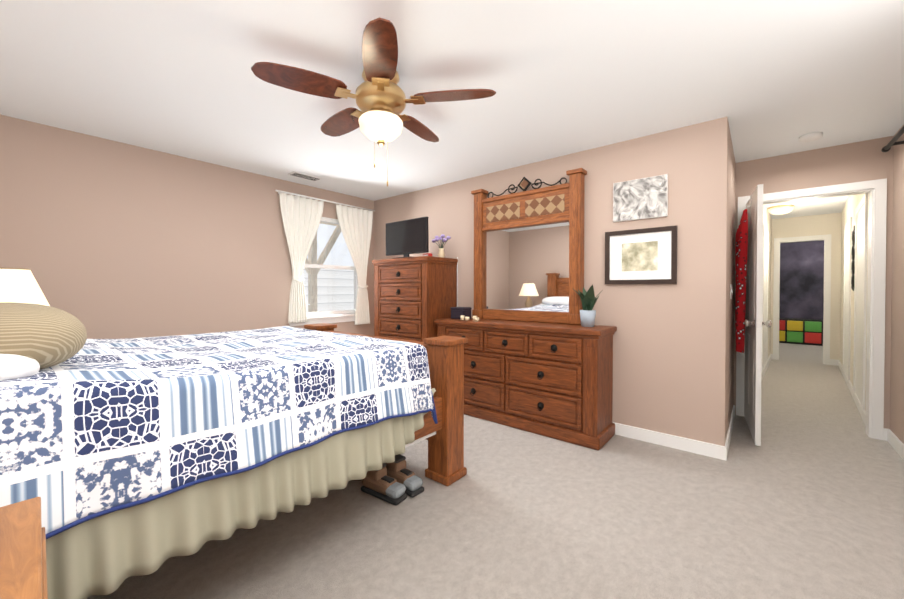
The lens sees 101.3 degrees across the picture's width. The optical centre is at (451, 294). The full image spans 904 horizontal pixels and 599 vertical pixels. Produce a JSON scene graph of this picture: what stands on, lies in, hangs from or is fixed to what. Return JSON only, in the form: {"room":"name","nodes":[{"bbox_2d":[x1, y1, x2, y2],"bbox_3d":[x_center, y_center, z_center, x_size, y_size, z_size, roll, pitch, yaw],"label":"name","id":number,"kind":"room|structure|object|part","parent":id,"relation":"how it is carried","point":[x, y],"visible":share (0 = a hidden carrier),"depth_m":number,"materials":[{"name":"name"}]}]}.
{"room":"bedroom","nodes":[
{"label":"bedroom","id":0,"kind":"room"},
{"bbox_2d":[0,114,373,338],"bbox_3d":[-2.276,-0.050,3.768,0.120,2.440,3.870,1,1,40],"label":"wall","id":1,"kind":"structure","parent":0,"point":[101,238],"depth_m":3.21,"materials":[{"name":"beige paint"}]},
{"bbox_2d":[289,313,354,325],"bbox_3d":[-1.513,0.310,4.588,0.080,0.100,1.040,1,1,40],"label":"window sill","id":2,"kind":"structure","parent":1,"relation":"attached to","point":[338,318],"depth_m":4.55,"materials":[{"name":"white wood"}]},
{"bbox_2d":[292,217,357,315],"bbox_3d":[-1.559,-0.341,4.618,0.101,1.201,0.942,1,1,40],"label":"window","id":3,"kind":"structure","parent":1,"relation":"in","point":[330,266],"depth_m":4.66,"materials":[{"name":"white glass"}]},
{"bbox_2d":[275,190,374,211],"bbox_3d":[-1.500,-1.124,4.534,0.084,0.020,1.340,1,1,40],"label":"curtain rod","id":4,"kind":"object","parent":1,"relation":"attached to","point":[278,191],"visible":0.9,"depth_m":4.41,"materials":[{"name":"white metal"}]},
{"bbox_2d":[279,193,323,322],"bbox_3d":[-1.695,-0.391,4.233,0.074,1.430,0.533,1,1,40],"label":"curtain","id":5,"kind":"object","parent":4,"relation":"hanging from","point":[301,217],"visible":1,"depth_m":4.19,"materials":[{"name":"white fabric"}]},
{"bbox_2d":[336,205,372,324],"bbox_3d":[-1.240,-0.357,4.785,0.074,1.510,0.562,1,1,40],"label":"curtain","id":6,"kind":"object","parent":4,"relation":"hanging from","point":[355,224],"visible":1,"depth_m":4.84,"materials":[{"name":"white fabric"}]},
{"bbox_2d":[0,0,903,218],"bbox_3d":[3.920,-1.333,4.804,8.340,0.100,13.620,1,1,40],"label":"ceiling","id":7,"kind":"structure","parent":0,"point":[769,78],"depth_m":2.13,"materials":[{"name":"white paint"}]},
{"bbox_2d":[288,171,321,180],"bbox_3d":[-1.578,-1.265,3.987,0.140,0.013,0.320,1,1,40],"label":"ceiling vent","id":8,"kind":"object","parent":7,"relation":"in","point":[304,176],"visible":1,"depth_m":3.96,"materials":[{"name":"white plastic"}]},
{"bbox_2d":[251,17,495,186],"bbox_3d":[-0.430,-0.933,2.148,1.205,0.634,1.234,1,1,40],"label":"ceiling fan","id":9,"kind":"object","parent":7,"relation":"hanging from","point":[379,96],"visible":1,"depth_m":1.99,"materials":[{"name":"brown wood"}]},
{"bbox_2d":[767,205,794,214],"bbox_3d":[4.864,-1.232,5.481,0.299,0.115,0.299,1,1,40],"label":"hall ceiling light","id":10,"kind":"object","parent":7,"relation":"attached to","point":[780,209],"visible":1,"depth_m":5.40,"materials":[{"name":"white glass"}]},
{"bbox_2d":[799,132,822,141],"bbox_3d":[2.848,-1.241,2.941,0.140,0.036,0.140,1,1,40],"label":"smoke detector","id":11,"kind":"object","parent":7,"relation":"attached to","point":[811,137],"visible":1,"depth_m":2.91,"materials":[{"name":"white plastic"}]},
{"bbox_2d":[87,343,903,598],"bbox_3d":[3.920,1.207,4.834,8.340,0.100,13.620,1,1,40],"label":"floor","id":12,"kind":"structure","parent":0,"point":[805,500],"depth_m":1.90,"materials":[{"name":"carpet"}]},
{"bbox_2d":[0,497,47,598],"bbox_3d":[-0.858,0.847,0.480,0.770,0.724,0.525,1,1,40],"label":"nightstand","id":13,"kind":"object","parent":12,"relation":"on","point":[23,569],"visible":1,"depth_m":0.70,"materials":[{"name":"brown wood"}]},
{"bbox_2d":[0,302,467,598],"bbox_3d":[-1.308,0.425,2.041,1.775,1.530,2.390,1,1,40],"label":"bed","id":14,"kind":"object","parent":12,"relation":"on","point":[124,459],"visible":1,"depth_m":1.31,"materials":[{"name":"fabric"}]},
{"bbox_2d":[0,326,432,533],"bbox_3d":[-1.345,0.489,1.996,1.761,0.545,1.892,1,1,40],"label":"quilt","id":15,"kind":"object","parent":14,"relation":"on","point":[161,434],"depth_m":1.32,"materials":[{"name":"fabric"}]},
{"bbox_3d":[-1.308,0.425,2.041,1.700,1.530,2.390,1,1,40],"label":"frame","id":16,"kind":"part","parent":14,"relation":"part of","materials":[{"name":"brown wood"}]},
{"bbox_3d":[-1.314,0.601,2.035,1.540,0.580,2.020,1,1,40],"label":"mattress","id":17,"kind":"part","parent":14,"relation":"part of","materials":[{"name":"white fabric"}]},
{"bbox_2d":[361,454,423,504],"bbox_3d":[-0.358,1.103,2.235,0.315,0.170,0.256,1,1,40],"label":"shoes","id":18,"kind":"object","parent":12,"relation":"on","point":[396,482],"visible":0.79,"depth_m":2.18,"materials":[{"name":"brown leather"}]},
{"bbox_2d":[372,256,457,341],"bbox_3d":[-0.437,0.384,4.250,0.890,1.560,0.512,1,1,40],"label":"chest","id":19,"kind":"object","parent":12,"relation":"on","point":[414,298],"visible":0.56,"depth_m":4.01,"materials":[{"name":"brown wood"}]},
{"bbox_2d":[386,216,457,306],"bbox_3d":[-0.374,-0.292,4.239,0.771,1.072,0.462,1,1,40],"label":"tv","id":20,"kind":"object","parent":19,"relation":"on","point":[405,238],"visible":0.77,"depth_m":4.11,"materials":[{"name":"black plastic"}]},
{"bbox_2d":[432,234,450,257],"bbox_3d":[-0.135,-0.522,4.116,0.243,0.252,0.194,1,1,40],"label":"flower vase","id":21,"kind":"object","parent":19,"relation":"on","point":[441,253],"visible":0.98,"depth_m":4.09,"materials":[{"name":"beige"}]},
{"bbox_2d":[434,318,616,449],"bbox_3d":[0.595,0.719,3.454,1.670,0.910,0.432,1,1,40],"label":"dresser","id":22,"kind":"object","parent":12,"relation":"on","point":[552,380],"visible":0.77,"depth_m":3.09,"materials":[{"name":"brown wood"}]},
{"bbox_2d":[450,307,471,318],"bbox_3d":[0.094,0.197,3.870,0.180,0.120,0.150,1,1,40],"label":"jewelry box","id":23,"kind":"object","parent":22,"relation":"on","point":[456,312],"visible":0.94,"depth_m":3.82,"materials":[{"name":"grey"}]},
{"bbox_2d":[460,315,478,320],"bbox_3d":[0.182,0.237,3.648,0.234,0.045,0.094,1,1,40],"label":"candles","id":24,"kind":"object","parent":22,"relation":"on","point":[463,317],"visible":0.92,"depth_m":3.65,"materials":[{"name":"beige wax"}]},
{"bbox_2d":[471,168,586,324],"bbox_3d":[0.689,-0.435,3.562,1.170,1.388,0.125,1,1,40],"label":"mirror","id":25,"kind":"object","parent":22,"relation":"on","point":[528,255],"visible":0.98,"depth_m":3.51,"materials":[{"name":"brown wood"}]},
{"bbox_2d":[573,284,602,326],"bbox_3d":[1.091,0.092,3.021,0.220,0.350,0.265,1,1,40],"label":"plant pot","id":26,"kind":"object","parent":22,"relation":"on","point":[587,312],"visible":1,"depth_m":3.00,"materials":[{"name":"grey"}]},
{"bbox_2d":[779,318,822,345],"bbox_3d":[7.785,0.839,8.420,0.900,0.550,0.510,1,1,44],"label":"bins","id":27,"kind":"object","parent":12,"relation":"on","point":[800,331],"visible":0.81,"depth_m":8.19,"materials":[{"name":"multicoloured plastic"}]},
{"bbox_3d":[-2.767,0.839,2.148,0.520,0.700,0.670,1,1,40],"label":"nightstand","id":28,"kind":"object","parent":12,"relation":"on","visible":0},
{"bbox_2d":[0,267,49,305],"bbox_3d":[-2.601,0.168,2.152,0.392,0.638,0.392,1,1,40],"label":"table lamp","id":29,"kind":"object","parent":28,"relation":"on","point":[19,285],"visible":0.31,"depth_m":2.12,"materials":[{"name":"white fabric"}]},
{"bbox_2d":[374,121,706,441],"bbox_3d":[0.429,-0.052,3.966,3.800,2.440,0.120,1,1,40],"label":"wall","id":30,"kind":"structure","parent":0,"point":[659,360],"depth_m":3.00,"materials":[{"name":"beige paint"}]},
{"bbox_2d":[613,174,667,221],"bbox_3d":[1.505,-0.761,2.972,0.395,0.320,0.028,1,1,40],"label":"picture","id":31,"kind":"object","parent":30,"relation":"attached to","point":[642,198],"visible":0.89,"depth_m":2.95,"materials":[{"name":"grey paper"}]},
{"bbox_2d":[605,225,677,283],"bbox_3d":[1.505,-0.301,2.978,0.525,0.440,0.029,1,1,40],"label":"framed picture","id":32,"kind":"object","parent":30,"relation":"attached to","point":[643,256],"visible":0.96,"depth_m":2.96,"materials":[{"name":"brown"}]},
{"bbox_2d":[612,422,728,460],"bbox_3d":[0.437,1.121,3.886,3.934,0.095,0.014,1,1,40],"label":"baseboard","id":33,"kind":"structure","parent":30,"relation":"attached to","point":[715,450],"depth_m":2.84,"materials":[{"name":"white wood"}]},
{"bbox_2d":[704,117,735,445],"bbox_3d":[2.300,-0.043,3.155,0.120,2.440,1.250,1,1,40],"label":"wall","id":34,"kind":"structure","parent":0,"point":[720,277],"depth_m":2.68,"materials":[{"name":"beige paint"}]},
{"bbox_2d":[725,405,734,445],"bbox_3d":[2.347,1.130,3.121,0.014,0.095,1.236,1,1,40],"label":"baseboard","id":35,"kind":"structure","parent":34,"relation":"attached to","point":[728,438],"depth_m":3.09,"materials":[{"name":"white wood"}]},
{"bbox_2d":[730,284,732,298],"bbox_3d":[2.317,-0.022,3.070,0.013,0.120,0.080,1,1,40],"label":"light switch","id":36,"kind":"object","parent":34,"relation":"attached to","point":[731,291],"visible":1,"depth_m":3.04,"materials":[{"name":"white plastic"}]},
{"bbox_2d":[763,205,786,357],"bbox_3d":[4.184,-0.066,5.089,0.390,2.440,3.833,1,1,40],"label":"wall","id":37,"kind":"structure","parent":0,"point":[777,228],"depth_m":6.37,"materials":[{"name":"white paint"}]},
{"bbox_2d":[761,354,772,380],"bbox_3d":[4.257,1.107,5.078,0.292,0.095,3.852,1,1,40],"label":"baseboard","id":38,"kind":"structure","parent":37,"relation":"attached to","point":[771,355],"depth_m":5.59,"materials":[{"name":"white"}]},
{"bbox_2d":[779,240,823,319],"bbox_3d":[8.226,-0.106,8.452,3.520,2.440,0.120,1,1,44],"label":"wall","id":39,"kind":"structure","parent":0,"point":[801,280],"depth_m":8.52,"materials":[{"name":"paint"}]},
{"bbox_2d":[733,136,893,428],"bbox_3d":[3.122,-0.045,3.365,1.120,2.440,0.120,1,1,40],"label":"wall","id":40,"kind":"structure","parent":0,"point":[866,160],"depth_m":3.16,"materials":[{"name":"beige paint"}]},
{"bbox_2d":[735,184,771,445],"bbox_3d":[2.578,0.159,3.177,0.242,2.012,0.799,1,1,40],"label":"door","id":41,"kind":"structure","parent":40,"relation":"in","point":[749,323],"depth_m":3.08,"materials":[{"name":"white wood"}]},
{"bbox_2d":[736,178,886,439],"bbox_3d":[3.162,0.123,3.334,0.945,2.105,0.152,1,1,40],"label":"door frame","id":42,"kind":"structure","parent":40,"relation":"attached to","point":[869,298],"depth_m":3.07,"materials":[{"name":"white wood"}]},
{"bbox_2d":[815,193,868,410],"bbox_3d":[4.891,-0.058,4.449,0.390,2.440,3.878,1,1,40],"label":"wall","id":43,"kind":"structure","parent":0,"point":[833,224],"depth_m":5.91,"materials":[{"name":"white paint"}]},
{"bbox_2d":[851,226,854,290],"bbox_3d":[4.625,-0.411,4.269,0.017,0.750,0.194,1,1,44],"label":"wall art","id":44,"kind":"object","parent":43,"relation":"attached to","point":[853,258],"visible":0.98,"depth_m":4.24,"materials":[{"name":"black"}]},
{"bbox_2d":[830,359,883,433],"bbox_3d":[4.851,1.113,4.519,0.283,0.095,3.858,1,1,40],"label":"baseboard","id":45,"kind":"structure","parent":43,"relation":"attached to","point":[835,362],"depth_m":4.36,"materials":[{"name":"white wood"}]},
{"bbox_2d":[890,125,903,443],"bbox_3d":[2.008,-0.018,1.042,0.120,2.440,5.120,1,1,40],"label":"wall","id":46,"kind":"structure","parent":0,"point":[897,374],"depth_m":2.83,"materials":[{"name":"beige paint"}]},
{"bbox_2d":[881,126,903,151],"bbox_3d":[3.145,-1.116,2.574,0.091,0.044,0.750,1,1,40],"label":"curtain rod","id":47,"kind":"object","parent":46,"relation":"attached to","point":[892,142],"visible":1,"depth_m":2.73,"materials":[{"name":"grey metal"}]},
{"bbox_2d":[883,428,903,459],"bbox_3d":[1.916,1.155,1.054,0.020,0.095,5.000,1,1,40],"label":"baseboard","id":48,"kind":"structure","parent":46,"relation":"attached to","point":[888,435],"depth_m":2.82,"materials":[{"name":"white wood"}]},
{"label":"outside","id":49,"kind":"structure","parent":0,"visible":0},
{"bbox_2d":[303,224,353,311],"bbox_3d":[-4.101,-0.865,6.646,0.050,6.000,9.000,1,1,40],"label":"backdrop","id":50,"kind":"structure","parent":49,"point":[343,301],"depth_m":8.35,"materials":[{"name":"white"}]},
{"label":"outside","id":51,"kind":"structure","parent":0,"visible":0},
{"bbox_2d":[305,222,340,311],"bbox_3d":[-2.098,0.097,5.652,0.680,3.100,5.000,1,1,40],"label":"pergola","id":52,"kind":"object","parent":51,"point":[314,272],"depth_m":5.89,"materials":[{"name":"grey wood"}]}
]}

